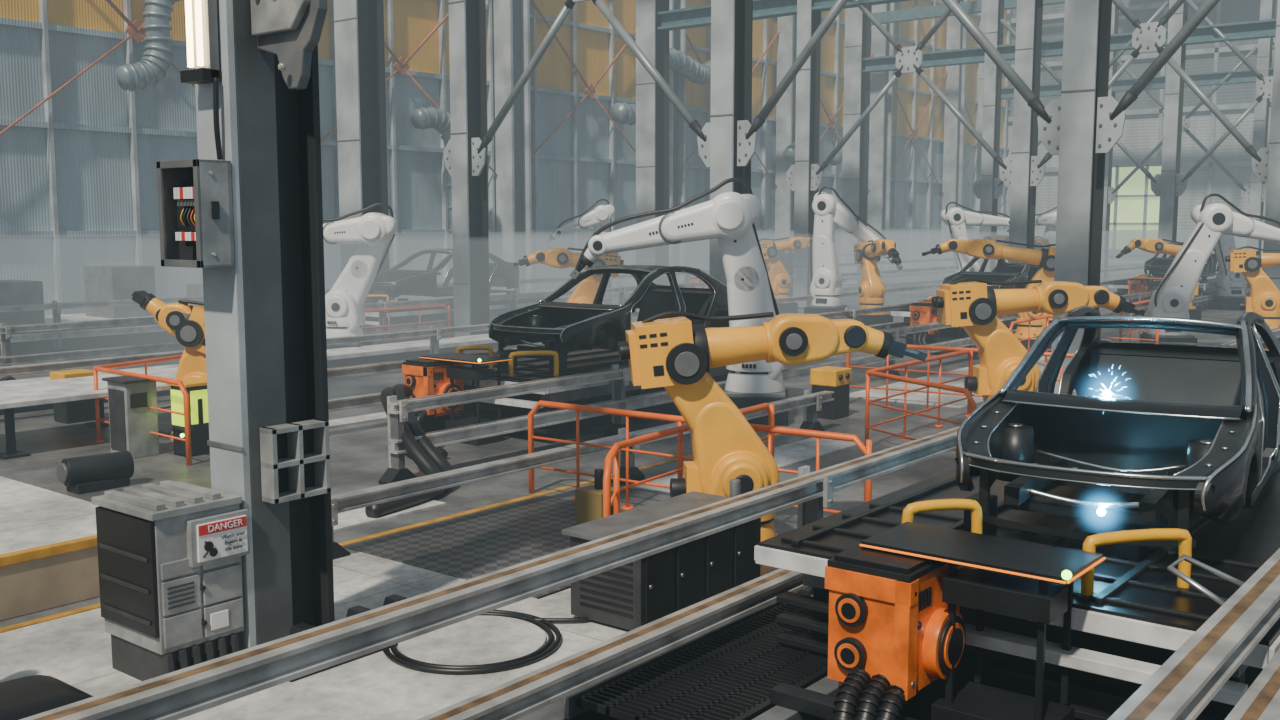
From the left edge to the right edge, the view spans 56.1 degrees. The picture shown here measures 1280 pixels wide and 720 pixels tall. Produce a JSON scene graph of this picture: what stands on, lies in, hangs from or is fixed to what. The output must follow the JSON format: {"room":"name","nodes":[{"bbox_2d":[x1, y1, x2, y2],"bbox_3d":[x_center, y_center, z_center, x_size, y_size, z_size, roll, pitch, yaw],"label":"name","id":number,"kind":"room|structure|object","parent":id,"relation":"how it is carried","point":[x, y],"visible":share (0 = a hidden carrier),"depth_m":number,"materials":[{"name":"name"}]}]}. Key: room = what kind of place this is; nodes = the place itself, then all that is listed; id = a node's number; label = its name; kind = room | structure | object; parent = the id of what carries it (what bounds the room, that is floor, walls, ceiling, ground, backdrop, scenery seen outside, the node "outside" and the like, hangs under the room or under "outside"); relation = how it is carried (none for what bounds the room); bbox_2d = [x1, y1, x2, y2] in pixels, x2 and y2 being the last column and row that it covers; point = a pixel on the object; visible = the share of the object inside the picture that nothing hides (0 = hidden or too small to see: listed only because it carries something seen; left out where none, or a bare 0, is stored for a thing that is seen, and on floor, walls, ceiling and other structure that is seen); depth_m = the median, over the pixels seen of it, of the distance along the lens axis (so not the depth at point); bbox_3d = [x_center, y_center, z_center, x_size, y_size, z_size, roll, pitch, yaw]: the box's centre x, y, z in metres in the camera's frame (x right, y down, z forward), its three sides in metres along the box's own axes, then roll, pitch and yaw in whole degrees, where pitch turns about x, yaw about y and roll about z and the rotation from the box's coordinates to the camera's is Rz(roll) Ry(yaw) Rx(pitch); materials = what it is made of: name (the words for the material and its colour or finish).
{"room":"factory floor","nodes":[
{"label":"factory floor","id":0,"kind":"room"},
{"bbox_2d":[0,0,1009,201],"bbox_3d":[-2.409,-14.380,62.445,0.139,10.680,111.987,5,8,38],"label":"wall","id":1,"kind":"structure","parent":0,"point":[135,30],"depth_m":59.23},
{"bbox_2d":[116,0,180,90],"bbox_3d":[-16.953,-13.657,43.064,0.960,8.152,3.910,5,8,38],"label":"ventilation duct","id":2,"kind":"object","parent":1,"relation":"attached to","point":[155,62],"visible":0.99,"depth_m":42.52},
{"bbox_2d":[411,106,452,282],"bbox_3d":[-8.873,-7.180,53.978,0.960,8.203,2.946,5,8,38],"label":"ventilation duct","id":3,"kind":"object","parent":1,"relation":"attached to","point":[430,117],"visible":0.39,"depth_m":53.11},
{"bbox_2d":[610,48,710,125],"bbox_3d":[2.087,-13.157,66.153,1.120,7.762,10.488,5,8,38],"label":"ventilation duct","id":4,"kind":"object","parent":1,"relation":"attached to","point":[695,72],"visible":0.38,"depth_m":65.31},
{"bbox_2d":[0,0,1012,315],"bbox_3d":[-8.032,-16.143,55.820,0.580,26.000,131.500,5,8,38],"label":"wall","id":5,"kind":"structure","parent":0,"point":[78,173],"depth_m":53.72,"materials":[{"name":"metal"}]},
{"bbox_2d":[493,0,531,290],"bbox_3d":[-6.081,-16.013,56.906,1.100,25.500,1.300,5,8,38],"label":"wall column","id":6,"kind":"structure","parent":5,"relation":"attached to","point":[511,17],"depth_m":57.27,"materials":[{"name":"metal"}]},
{"bbox_2d":[669,0,685,281],"bbox_3d":[1.717,-17.106,66.614,1.100,25.500,1.300,5,8,38],"label":"wall column","id":7,"kind":"structure","parent":5,"relation":"attached to","point":[677,38],"depth_m":67.10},
{"bbox_2d":[775,15,796,271],"bbox_3d":[9.516,-18.198,76.322,1.100,25.500,1.300,5,8,38],"label":"wall column","id":8,"kind":"structure","parent":5,"relation":"attached to","point":[786,25],"depth_m":76.34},
{"bbox_2d":[867,3,894,269],"bbox_3d":[17.314,-19.290,86.030,1.100,25.500,1.300,5,8,38],"label":"wall column","id":9,"kind":"structure","parent":5,"relation":"attached to","point":[880,130],"depth_m":86.12,"materials":[{"name":"metal"}]},
{"bbox_2d":[940,0,967,264],"bbox_3d":[25.113,-20.383,95.737,1.100,25.500,1.300,5,8,38],"label":"wall column","id":10,"kind":"structure","parent":5,"relation":"attached to","point":[956,32],"depth_m":95.66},
{"bbox_2d":[0,261,1261,719],"bbox_3d":[12.920,-1.169,40.351,54.000,0.300,131.000,5,8,38],"label":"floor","id":11,"kind":"structure","parent":0,"point":[358,451],"depth_m":17.21,"materials":[{"name":"concrete"}]},
{"bbox_2d":[0,476,99,620],"bbox_3d":[-9.041,1.949,8.525,4.570,0.620,9.620,5,8,38],"label":"platform","id":12,"kind":"object","parent":11,"relation":"on","point":[49,551],"visible":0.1,"depth_m":10.24,"materials":[{"name":"concrete"}]},
{"bbox_2d":[50,369,95,423],"bbox_3d":[-9.270,0.593,19.681,0.530,0.820,0.540,5,8,38],"label":"control box","id":13,"kind":"object","parent":11,"relation":"on","point":[81,410],"visible":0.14,"depth_m":19.54,"materials":[{"name":"metal"}]},
{"bbox_2d":[0,367,177,459],"bbox_3d":[-8.811,0.818,17.858,2.000,0.780,6.600,5,8,38],"label":"bench","id":14,"kind":"object","parent":11,"relation":"on","point":[12,396],"visible":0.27,"depth_m":17.55,"materials":[{"name":"metal"}]},
{"bbox_2d":[57,451,133,494],"bbox_3d":[-6.633,1.364,14.620,0.362,0.420,0.822,6,9,44],"label":"roller","id":15,"kind":"object","parent":11,"relation":"on","point":[99,472],"visible":1,"depth_m":14.49,"materials":[{"name":"metal"}]},
{"bbox_2d":[0,265,203,356],"bbox_3d":[-15.260,-1.372,31.419,3.000,2.100,12.000,5,8,38],"label":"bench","id":16,"kind":"object","parent":11,"relation":"on","point":[104,282],"visible":0.45,"depth_m":31.61,"materials":[{"name":"metal"}]},
{"bbox_2d":[102,375,158,458],"bbox_3d":[-7.069,0.788,16.744,0.600,1.090,0.550,5,8,38],"label":"base cabinet","id":17,"kind":"object","parent":11,"relation":"on","point":[131,419],"visible":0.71,"depth_m":16.56,"materials":[{"name":"metal"}]},
{"bbox_2d":[93,355,191,465],"bbox_3d":[-7.272,0.615,18.074,1.732,1.136,4.574,-1,7,-10],"label":"safety railing","id":18,"kind":"object","parent":11,"relation":"on","point":[109,368],"visible":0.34,"depth_m":17.04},
{"bbox_2d":[132,291,206,439],"bbox_3d":[-6.772,0.066,18.131,1.646,2.214,0.998,0,6,1],"label":"robot","id":19,"kind":"object","parent":11,"relation":"on","point":[182,319],"visible":0.41,"depth_m":17.86,"materials":[{"name":"metal"}]},
{"bbox_2d":[166,377,209,456],"bbox_3d":[-6.135,0.787,17.018,0.520,1.030,0.960,5,8,38],"label":"cabinet","id":20,"kind":"object","parent":11,"relation":"on","point":[196,388],"visible":0.47,"depth_m":16.70,"materials":[{"name":"metal"}]},
{"bbox_2d":[0,334,532,414],"bbox_3d":[-8.029,0.237,24.504,1.100,0.450,16.000,5,8,38],"label":"deck","id":21,"kind":"object","parent":11,"relation":"on","point":[370,354],"visible":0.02,"depth_m":26.69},
{"bbox_2d":[0,547,630,719],"bbox_3d":[-4.391,2.428,6.956,4.050,0.020,12.900,5,8,38],"label":"floor","id":22,"kind":"structure","parent":11,"relation":"on","point":[75,650],"depth_m":8.68,"materials":[{"name":"concrete"}]},
{"bbox_2d":[0,675,93,719],"bbox_3d":[-3.626,2.149,6.478,0.600,0.640,1.356,5,8,38],"label":"equipment case","id":23,"kind":"object","parent":22,"relation":"on","point":[27,696],"visible":0.56,"depth_m":6.62,"materials":[{"name":"black plastic"}]},
{"bbox_2d":[91,480,243,680],"bbox_3d":[-3.347,1.588,8.557,0.820,1.330,0.682,5,8,38],"label":"cabinet","id":24,"kind":"object","parent":22,"relation":"on","point":[162,614],"visible":0.88,"depth_m":8.30,"materials":[{"name":"grey metal"}]},
{"bbox_2d":[186,509,249,567],"bbox_3d":[-2.930,1.242,8.371,0.093,0.320,0.450,5,8,38],"label":"sign","id":25,"kind":"object","parent":24,"relation":"attached to","point":[223,536],"visible":1,"depth_m":8.33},
{"bbox_2d":[195,0,334,649],"bbox_3d":[-2.705,-10.431,7.739,0.440,25.400,0.912,5,8,38],"label":"steel column","id":26,"kind":"structure","parent":22,"relation":"on","point":[265,314],"depth_m":8.65,"materials":[{"name":"metal"}]},
{"bbox_2d":[156,159,234,267],"bbox_3d":[-3.088,-1.016,8.354,0.532,0.730,0.260,5,8,38],"label":"electrical box","id":27,"kind":"object","parent":26,"relation":"attached to","point":[195,207],"visible":1,"depth_m":8.28,"materials":[{"name":"grey metal"}]},
{"bbox_2d":[180,0,222,159],"bbox_3d":[-3.024,-2.756,8.184,0.301,2.752,0.140,5,8,38],"label":"lamp","id":28,"kind":"object","parent":26,"relation":"attached to","point":[201,15],"visible":1,"depth_m":8.21,"materials":[{"name":"grey metal"}]},
{"bbox_2d":[250,0,327,89],"bbox_3d":[-2.398,-2.581,8.094,0.705,1.480,0.170,5,8,38],"label":"metal bracket","id":29,"kind":"object","parent":26,"relation":"attached to","point":[291,30],"visible":1,"depth_m":8.10,"materials":[{"name":"metal"}]},
{"bbox_2d":[259,419,330,503],"bbox_3d":[-2.514,0.735,8.765,0.155,0.540,0.490,5,8,38],"label":"frame","id":30,"kind":"object","parent":26,"relation":"attached to","point":[295,456],"visible":1,"depth_m":8.74,"materials":[{"name":"grey metal"}]},
{"bbox_2d":[382,610,590,673],"bbox_3d":[-1.237,2.130,9.295,1.362,0.049,1.593,3,7,23],"label":"cable","id":31,"kind":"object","parent":22,"relation":"on","point":[495,640],"depth_m":9.07,"materials":[{"name":"rubber"}]},
{"bbox_2d":[562,479,760,629],"bbox_3d":[0.294,1.618,10.215,0.820,0.900,1.950,5,8,38],"label":"base cabinet","id":32,"kind":"object","parent":22,"relation":"on","point":[633,595],"visible":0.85,"depth_m":9.70,"materials":[{"name":"metal"}]},
{"bbox_2d":[323,203,397,348],"bbox_3d":[-7.077,-1.749,27.611,3.163,3.702,1.100,0,6,4],"label":"robot","id":33,"kind":"object","parent":11,"relation":"on","point":[371,232],"visible":0.77,"depth_m":27.27,"materials":[{"name":"metal"}]},
{"bbox_2d":[334,0,389,302],"bbox_3d":[-8.111,-13.412,34.236,1.300,25.400,1.300,5,8,38],"label":"steel column","id":34,"kind":"structure","parent":11,"relation":"on","point":[358,24],"depth_m":34.84,"materials":[{"name":"metal"}]},
{"bbox_2d":[0,433,780,632],"bbox_3d":[-3.845,1.974,11.037,0.100,0.008,20.000,5,8,38],"label":"floor marking","id":35,"kind":"object","parent":11,"relation":"on","point":[96,606],"depth_m":12.83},
{"bbox_2d":[402,358,463,457],"bbox_3d":[-3.110,0.672,17.280,0.924,1.200,2.464,0,6,-1],"label":"motor","id":36,"kind":"object","parent":11,"relation":"on","point":[427,377],"visible":0.32,"depth_m":17.77,"materials":[{"name":"metal"}]},
{"bbox_2d":[364,292,565,342],"bbox_3d":[-5.657,-1.409,35.212,2.960,1.325,7.120,5,8,38],"label":"platform","id":37,"kind":"object","parent":11,"relation":"on","point":[497,307],"depth_m":33.08,"materials":[{"name":"metal"}]},
{"bbox_2d":[366,248,518,299],"bbox_3d":[-5.857,-2.559,34.911,1.938,1.347,5.067,5,8,38],"label":"shell","id":38,"kind":"object","parent":37,"relation":"on","point":[394,282],"visible":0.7,"depth_m":34.28,"materials":[{"name":"metal"}]},
{"bbox_2d":[419,352,511,445],"bbox_3d":[-2.606,0.550,17.949,1.308,1.293,0.668,5,8,38],"label":"tray","id":39,"kind":"object","parent":11,"relation":"on","point":[473,373],"visible":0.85,"depth_m":17.70,"materials":[{"name":"metal"}]},
{"bbox_2d":[444,0,489,336],"bbox_3d":[-4.594,-13.098,31.446,1.598,25.400,1.070,5,8,38],"label":"steel column","id":40,"kind":"structure","parent":11,"relation":"on","point":[468,169],"depth_m":32.20,"materials":[{"name":"metal"}]},
{"bbox_2d":[0,258,955,351],"bbox_3d":[7.595,-3.828,56.562,0.285,1.360,82.000,5,8,38],"label":"rail","id":41,"kind":"object","parent":11,"relation":"on","point":[57,335],"visible":0.33,"depth_m":30.57,"materials":[{"name":"metal"}]},
{"bbox_2d":[344,496,623,598],"bbox_3d":[-1.008,1.830,12.218,2.630,0.030,2.900,5,8,38],"label":"floor grate","id":42,"kind":"object","parent":11,"relation":"on","point":[477,544],"visible":0.61,"depth_m":12.13,"materials":[{"name":"metal"}]},
{"bbox_2d":[575,469,612,525],"bbox_3d":[-0.422,1.460,12.157,0.370,0.720,0.300,5,8,38],"label":"box","id":43,"kind":"object","parent":42,"relation":"on","point":[588,499],"visible":0.55,"depth_m":12.07,"materials":[{"name":"metal"}]},
{"bbox_2d":[513,247,623,303],"bbox_3d":[-1.704,-1.363,28.725,2.623,2.684,1.000,-1,6,-6],"label":"robot","id":44,"kind":"object","parent":11,"relation":"on","point":[585,291],"visible":0.48,"depth_m":28.43,"materials":[{"name":"metal"}]},
{"bbox_2d":[0,266,1143,376],"bbox_3d":[14.161,-2.901,50.104,0.285,0.960,84.000,5,8,38],"label":"rail","id":45,"kind":"object","parent":11,"relation":"on","point":[435,334],"visible":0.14,"depth_m":25.23,"materials":[{"name":"metal"}]},
{"bbox_2d":[0,253,1155,380],"bbox_3d":[12.081,-3.556,54.585,0.285,1.260,79.520,5,8,38],"label":"rail","id":46,"kind":"object","parent":11,"relation":"on","point":[6,359],"visible":0.29,"depth_m":26.49,"materials":[{"name":"metal"}]},
{"bbox_2d":[547,199,614,303],"bbox_3d":[-2.318,-4.224,47.286,2.677,4.220,1.100,0,6,-1],"label":"robot","id":47,"kind":"object","parent":11,"relation":"on","point":[601,215],"visible":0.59,"depth_m":46.78,"materials":[{"name":"metal"}]},
{"bbox_2d":[331,390,833,559],"bbox_3d":[-0.318,1.221,14.814,0.285,0.660,10.600,5,8,38],"label":"rail","id":48,"kind":"object","parent":11,"relation":"on","point":[812,403],"visible":0.69,"depth_m":13.45,"materials":[{"name":"metal"}]},
{"bbox_2d":[454,345,784,439],"bbox_3d":[-0.399,0.198,20.932,3.110,1.325,7.120,5,8,38],"label":"platform","id":49,"kind":"object","parent":11,"relation":"on","point":[578,361],"depth_m":18.77,"materials":[{"name":"metal"}]},
{"bbox_2d":[488,264,728,358],"bbox_3d":[-0.306,-0.926,20.398,1.938,1.347,5.067,5,8,38],"label":"shell","id":50,"kind":"object","parent":49,"relation":"on","point":[562,328],"visible":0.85,"depth_m":19.73,"materials":[{"name":"metal"}]},
{"bbox_2d":[20,326,1279,719],"bbox_3d":[17.433,-0.737,30.336,0.310,1.080,71.000,5,8,38],"label":"rail","id":51,"kind":"object","parent":11,"relation":"on","point":[191,690],"visible":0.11,"depth_m":7.17,"materials":[{"name":"metal"}]},
{"bbox_2d":[635,0,668,285],"bbox_3d":[0.524,-15.159,49.764,1.300,25.400,1.300,5,8,38],"label":"steel column","id":52,"kind":"structure","parent":11,"relation":"on","point":[652,105],"depth_m":50.21,"materials":[{"name":"metal"}]},
{"bbox_2d":[658,0,909,30],"bbox_3d":[10.450,-15.913,41.706,45.600,6.300,0.600,5,8,38],"label":"girder","id":53,"kind":"object","parent":52,"relation":"attached to","point":[699,16],"visible":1,"depth_m":46.56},
{"bbox_2d":[570,178,788,425],"bbox_3d":[0.657,-0.996,19.757,3.589,3.962,1.100,1,6,7],"label":"robot","id":54,"kind":"object","parent":11,"relation":"on","point":[730,217],"visible":0.8,"depth_m":19.37,"materials":[{"name":"metal"}]},
{"bbox_2d":[603,403,774,516],"bbox_3d":[0.496,1.238,12.442,0.412,1.156,4.024,3,7,28],"label":"safety railing","id":55,"kind":"object","parent":11,"relation":"on","point":[613,456],"visible":0.37,"depth_m":11.41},
{"bbox_2d":[329,356,1049,530],"bbox_3d":[1.664,0.750,21.861,7.800,0.020,24.100,5,8,38],"label":"floor","id":56,"kind":"structure","parent":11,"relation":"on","point":[803,450],"depth_m":17.66,"materials":[{"name":"concrete"}]},
{"bbox_2d":[365,384,452,517],"bbox_3d":[-2.789,1.011,14.920,0.987,1.062,3.784,-1,6,-8],"label":"bundle","id":57,"kind":"object","parent":56,"relation":"on","point":[422,451],"visible":0.59,"depth_m":14.77,"materials":[{"name":"black rubber"}]},
{"bbox_2d":[922,239,1054,351],"bbox_3d":[8.937,-1.601,30.059,3.726,2.859,1.000,1,6,9],"label":"robot","id":58,"kind":"object","parent":56,"relation":"on","point":[1044,258],"visible":0.5,"depth_m":29.73,"materials":[{"name":"metal"}]},
{"bbox_2d":[528,400,871,512],"bbox_3d":[0.480,1.176,13.089,4.461,1.136,0.156,5,8,35],"label":"safety railing","id":59,"kind":"object","parent":11,"relation":"on","point":[867,449],"visible":0.41,"depth_m":13.35,"materials":[{"name":"metal"}]},
{"bbox_2d":[697,0,756,285],"bbox_3d":[2.049,-12.505,26.177,1.598,25.400,1.070,5,8,38],"label":"steel column","id":60,"kind":"structure","parent":11,"relation":"on","point":[726,150],"depth_m":26.76,"materials":[{"name":"metal"}]},
{"bbox_2d":[618,311,926,540],"bbox_3d":[1.291,0.702,11.813,3.021,2.363,0.998,1,6,8],"label":"robot","id":61,"kind":"object","parent":11,"relation":"on","point":[676,355],"visible":0.79,"depth_m":11.61,"materials":[{"name":"metal"}]},
{"bbox_2d":[327,271,1217,414],"bbox_3d":[16.129,-2.304,44.264,0.285,1.080,70.720,5,8,38],"label":"rail","id":62,"kind":"object","parent":11,"relation":"on","point":[371,399],"visible":0.12,"depth_m":19.00,"materials":[{"name":"metal"}]},
{"bbox_2d":[759,237,812,314],"bbox_3d":[5.273,-2.934,42.265,3.019,2.780,1.000,-3,7,-21],"label":"robot","id":63,"kind":"object","parent":11,"relation":"on","point":[780,280],"visible":0.69,"depth_m":41.82,"materials":[{"name":"metal"}]},
{"bbox_2d":[786,0,822,308],"bbox_3d":[6.386,-14.636,45.115,1.598,25.400,1.070,5,8,38],"label":"steel column","id":64,"kind":"structure","parent":11,"relation":"on","point":[802,178],"depth_m":45.68,"materials":[{"name":"metal"}]},
{"bbox_2d":[379,279,1249,484],"bbox_3d":[18.872,-2.070,42.183,0.285,1.080,70.570,5,8,38],"label":"rail","id":65,"kind":"object","parent":11,"relation":"on","point":[397,410],"visible":0.45,"depth_m":17.11,"materials":[{"name":"metal"}]},
{"bbox_2d":[810,366,850,419],"bbox_3d":[3.208,0.548,20.082,0.530,0.820,0.540,5,8,38],"label":"control box","id":66,"kind":"object","parent":11,"relation":"on","point":[837,380],"visible":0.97,"depth_m":19.90,"materials":[{"name":"metal"}]},
{"bbox_2d":[804,186,902,318],"bbox_3d":[6.749,-3.238,37.644,2.939,4.417,1.100,4,7,30],"label":"robot","id":67,"kind":"object","parent":11,"relation":"on","point":[826,280],"visible":0.84,"depth_m":37.79,"materials":[{"name":"metal"}]},
{"bbox_2d":[840,6,870,284],"bbox_3d":[11.505,-16.698,63.433,1.300,25.400,1.300,5,8,38],"label":"steel column","id":68,"kind":"structure","parent":11,"relation":"on","point":[857,47],"depth_m":63.69,"materials":[{"name":"metal"}]},
{"bbox_2d":[863,18,1276,72],"bbox_3d":[21.430,-17.451,55.375,45.600,6.300,0.600,5,8,38],"label":"girder","id":69,"kind":"object","parent":68,"relation":"attached to","point":[1257,29],"visible":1,"depth_m":56.85,"materials":[{"name":"metal"}]},
{"bbox_2d":[854,239,901,325],"bbox_3d":[7.162,-2.240,36.092,1.000,2.780,2.920,-1,7,-11],"label":"robot","id":70,"kind":"object","parent":11,"relation":"on","point":[871,290],"visible":0.81,"depth_m":36.27,"materials":[{"name":"metal"}]},
{"bbox_2d":[564,682,1249,719],"bbox_3d":[7.150,1.666,13.758,4.450,0.012,30.000,5,8,38],"label":"mat","id":71,"kind":"object","parent":11,"relation":"on","point":[932,692],"visible":0.02,"depth_m":8.00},
{"bbox_2d":[417,569,808,719],"bbox_3d":[18.338,-0.521,30.921,0.310,0.520,69.000,5,8,38],"label":"rail","id":72,"kind":"object","parent":71,"relation":"on","point":[514,699],"visible":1,"depth_m":7.83,"materials":[{"name":"metal"}]},
{"bbox_2d":[564,592,827,719],"bbox_3d":[0.831,2.177,8.559,1.110,0.160,2.850,5,8,38],"label":"floor","id":73,"kind":"structure","parent":71,"relation":"on","point":[729,671],"depth_m":8.16,"materials":[{"name":"metal"}]},
{"bbox_2d":[825,544,965,719],"bbox_3d":[1.571,1.862,6.701,0.924,1.200,2.464,0,6,-1],"label":"motor","id":74,"kind":"object","parent":71,"relation":"on","point":[891,635],"visible":0.98,"depth_m":7.17,"materials":[{"name":"metal"}]},
{"bbox_2d":[860,522,1105,719],"bbox_3d":[2.075,1.740,7.370,1.308,1.293,0.668,5,8,38],"label":"table","id":75,"kind":"object","parent":71,"relation":"on","point":[1041,601],"visible":0.99,"depth_m":7.20,"materials":[{"name":"metal"}]},
{"bbox_2d":[752,666,1262,719],"bbox_3d":[1.529,2.342,6.465,2.500,0.300,5.540,5,8,38],"label":"conveyor subframe","id":76,"kind":"object","parent":71,"relation":"on","point":[816,701],"visible":0.22,"depth_m":7.50,"materials":[{"name":"metal"}]},
{"bbox_2d":[754,450,1279,719],"bbox_3d":[4.317,1.388,10.357,3.400,1.325,7.170,5,8,38],"label":"platform","id":77,"kind":"object","parent":71,"relation":"on","point":[1134,623],"depth_m":8.06,"materials":[{"name":"metal"}]},
{"bbox_2d":[955,306,1279,546],"bbox_3d":[4.183,0.284,9.932,1.938,1.342,5.067,4,8,32],"label":"shell","id":78,"kind":"object","parent":77,"relation":"on","point":[1197,431],"visible":1,"depth_m":9.08,"materials":[{"name":"metal"}]},
{"bbox_2d":[1107,548,1279,719],"bbox_3d":[17.985,-0.204,24.802,0.310,1.260,59.000,5,8,38],"label":"rail","id":79,"kind":"object","parent":71,"relation":"on","point":[1186,683],"visible":1,"depth_m":5.69,"materials":[{"name":"metal"}]},
{"bbox_2d":[1225,648,1279,719],"bbox_3d":[18.173,-0.064,24.667,0.310,1.010,59.000,5,8,38],"label":"rail","id":80,"kind":"object","parent":71,"relation":"on","point":[1261,701],"visible":1,"depth_m":5.73,"materials":[{"name":"metal"}]},
{"bbox_2d":[865,349,976,450],"bbox_3d":[4.156,0.640,17.762,1.548,1.155,5.343,2,7,15],"label":"safety railing","id":81,"kind":"object","parent":11,"relation":"on","point":[971,404],"visible":0.73,"depth_m":17.09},
{"bbox_2d":[891,308,1052,346],"bbox_3d":[10.114,-1.202,34.026,3.110,1.180,7.120,5,8,38],"label":"platform","id":82,"kind":"object","parent":11,"relation":"on","point":[953,331],"visible":0.13,"depth_m":32.02,"materials":[{"name":"metal"}]},
{"bbox_2d":[942,257,1038,288],"bbox_3d":[10.207,-2.399,33.484,1.938,1.347,5.067,5,8,38],"label":"shell","id":83,"kind":"object","parent":82,"relation":"on","point":[1004,271],"visible":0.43,"depth_m":32.87,"materials":[{"name":"metal"}]},
{"bbox_2d":[940,202,1009,272],"bbox_3d":[13.396,-4.145,47.115,3.214,4.102,1.100,0,6,-1],"label":"robot","id":84,"kind":"object","parent":11,"relation":"on","point":[957,219],"visible":0.57,"depth_m":46.84,"materials":[{"name":"metal"}]},
{"bbox_2d":[974,0,985,260],"bbox_3d":[22.485,-18.235,77.101,1.300,25.400,1.300,5,8,38],"label":"steel column","id":85,"kind":"structure","parent":11,"relation":"on","point":[983,9],"depth_m":77.18,"materials":[{"name":"metal"}]},
{"bbox_2d":[871,0,1273,99],"bbox_3d":[32.410,-18.989,69.043,45.600,6.300,0.600,5,8,38],"label":"girder","id":86,"kind":"object","parent":85,"relation":"attached to","point":[970,7],"visible":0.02,"depth_m":74.62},
{"bbox_2d":[973,0,1003,271],"bbox_3d":[17.366,-16.174,58.783,1.598,25.400,1.070,5,8,38],"label":"steel column","id":87,"kind":"structure","parent":11,"relation":"on","point":[986,188],"depth_m":59.15,"materials":[{"name":"metal"}]},
{"bbox_2d":[999,0,1045,264],"bbox_3d":[13.029,-14.043,39.845,1.598,25.400,1.070,5,8,38],"label":"steel column","id":88,"kind":"structure","parent":11,"relation":"on","point":[1022,174],"depth_m":40.35,"materials":[{"name":"metal"}]},
{"bbox_2d":[932,277,1144,401],"bbox_3d":[5.904,-0.012,17.852,3.116,2.431,1.000,0,6,-1],"label":"robot","id":89,"kind":"object","parent":11,"relation":"on","point":[974,307],"visible":0.74,"depth_m":17.59,"materials":[{"name":"metal"}]},
{"bbox_2d":[1037,0,1125,393],"bbox_3d":[8.191,-11.957,21.303,1.598,25.400,1.070,5,8,38],"label":"steel column","id":90,"kind":"structure","parent":11,"relation":"on","point":[1081,131],"depth_m":21.98,"materials":[{"name":"metal"}]},
{"bbox_2d":[1100,3,1118,277],"bbox_3d":[28.346,-17.712,72.452,1.598,25.400,1.070,5,8,38],"label":"steel column","id":91,"kind":"structure","parent":11,"relation":"on","point":[1109,197],"depth_m":72.97,"materials":[{"name":"metal"}]},
{"bbox_2d":[1150,0,1187,257],"bbox_3d":[24.009,-15.581,53.514,1.598,25.400,1.070,5,8,38],"label":"steel column","id":92,"kind":"structure","parent":11,"relation":"on","point":[1168,185],"depth_m":53.93,"materials":[{"name":"metal"}]},
{"bbox_2d":[1139,194,1279,345],"bbox_3d":[14.413,-2.096,29.513,3.639,3.965,1.100,1,7,11],"label":"robot","id":93,"kind":"object","parent":11,"relation":"on","point":[1173,296],"visible":0.93,"depth_m":29.36,"materials":[{"name":"metal"}]},
{"bbox_2d":[1208,211,1264,309],"bbox_3d":[23.130,-3.922,45.800,3.113,3.952,1.100,0,6,-1],"label":"robot","id":94,"kind":"object","parent":11,"relation":"on","point":[1230,292],"visible":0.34,"depth_m":45.47,"materials":[{"name":"metal"}]},
{"bbox_2d":[1225,246,1279,342],"bbox_3d":[17.304,-1.749,32.404,2.803,2.630,1.000,2,7,18],"label":"robot","id":95,"kind":"object","parent":11,"relation":"on","point":[1264,299],"visible":0.84,"depth_m":32.31,"materials":[{"name":"metal"}]},
{"bbox_2d":[1241,0,1274,281],"bbox_3d":[34.989,-17.119,67.182,1.598,25.400,1.070,5,8,38],"label":"steel column","id":96,"kind":"structure","parent":11,"relation":"on","point":[1255,194],"depth_m":67.37,"materials":[{"name":"metal"}]},
{"bbox_2d":[1112,45,1274,193],"bbox_3d":[37.659,-13.297,65.249,23.448,8.103,0.230,5,8,38],"label":"cross bracing","id":97,"kind":"object","parent":96,"relation":"attached to","point":[1185,121],"visible":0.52,"depth_m":69.66,"materials":[{"name":"paint"}]},
{"bbox_2d":[1252,0,1279,290],"bbox_3d":[19.172,-13.495,34.972,1.598,25.400,1.070,5,8,38],"label":"steel column","id":98,"kind":"structure","parent":11,"relation":"on","point":[1267,169],"depth_m":35.66,"materials":[{"name":"metal"}]},
{"bbox_3d":[14.240,-11.417,16.505,1.599,25.400,1.070,5,8,38],"label":"steel column","id":99,"kind":"structure","parent":11,"relation":"on","visible":0},
{"bbox_2d":[477,0,1219,153],"bbox_3d":[4.718,-8.683,24.243,23.448,8.103,0.230,5,8,38],"label":"cross bracing","id":100,"kind":"object","parent":99,"relation":"attached to","point":[1130,96],"visible":1,"depth_m":25.31,"materials":[{"name":"paint"}]},
{"bbox_3d":[25.221,-12.955,30.173,1.599,25.400,1.070,5,8,38],"label":"steel column","id":101,"kind":"structure","parent":11,"relation":"on","visible":0},
{"bbox_2d":[816,0,1260,174],"bbox_3d":[15.698,-10.221,37.912,23.448,8.103,0.230,5,8,38],"label":"cross bracing","id":102,"kind":"object","parent":101,"relation":"attached to","point":[1147,37],"visible":0.98,"depth_m":40.95,"materials":[{"name":"paint"}]},
{"bbox_2d":[1004,0,1277,262],"bbox_3d":[53.785,-19.960,89.749,54.000,26.000,0.600,5,8,38],"label":"wall","id":103,"kind":"structure","parent":0,"point":[1144,119],"depth_m":97.30,"materials":[{"name":"metal"}]},
{"bbox_2d":[1109,164,1160,251],"bbox_3d":[40.976,-12.696,100.308,7.340,7.200,0.350,5,8,38],"label":"window","id":104,"kind":"structure","parent":103,"relation":"in","point":[1134,212],"depth_m":100.15,"materials":[{"name":"glass"}]},
{"bbox_3d":[36.201,-14.493,43.842,1.599,25.400,1.070,5,8,38],"label":"steel column","id":105,"kind":"structure","parent":0,"visible":0},
{"bbox_2d":[998,0,1272,185],"bbox_3d":[26.679,-11.759,51.580,23.448,8.103,0.230,5,8,38],"label":"cross bracing","id":106,"kind":"object","parent":105,"relation":"attached to","point":[1265,85],"visible":0.45,"depth_m":52.87,"materials":[{"name":"paint"}]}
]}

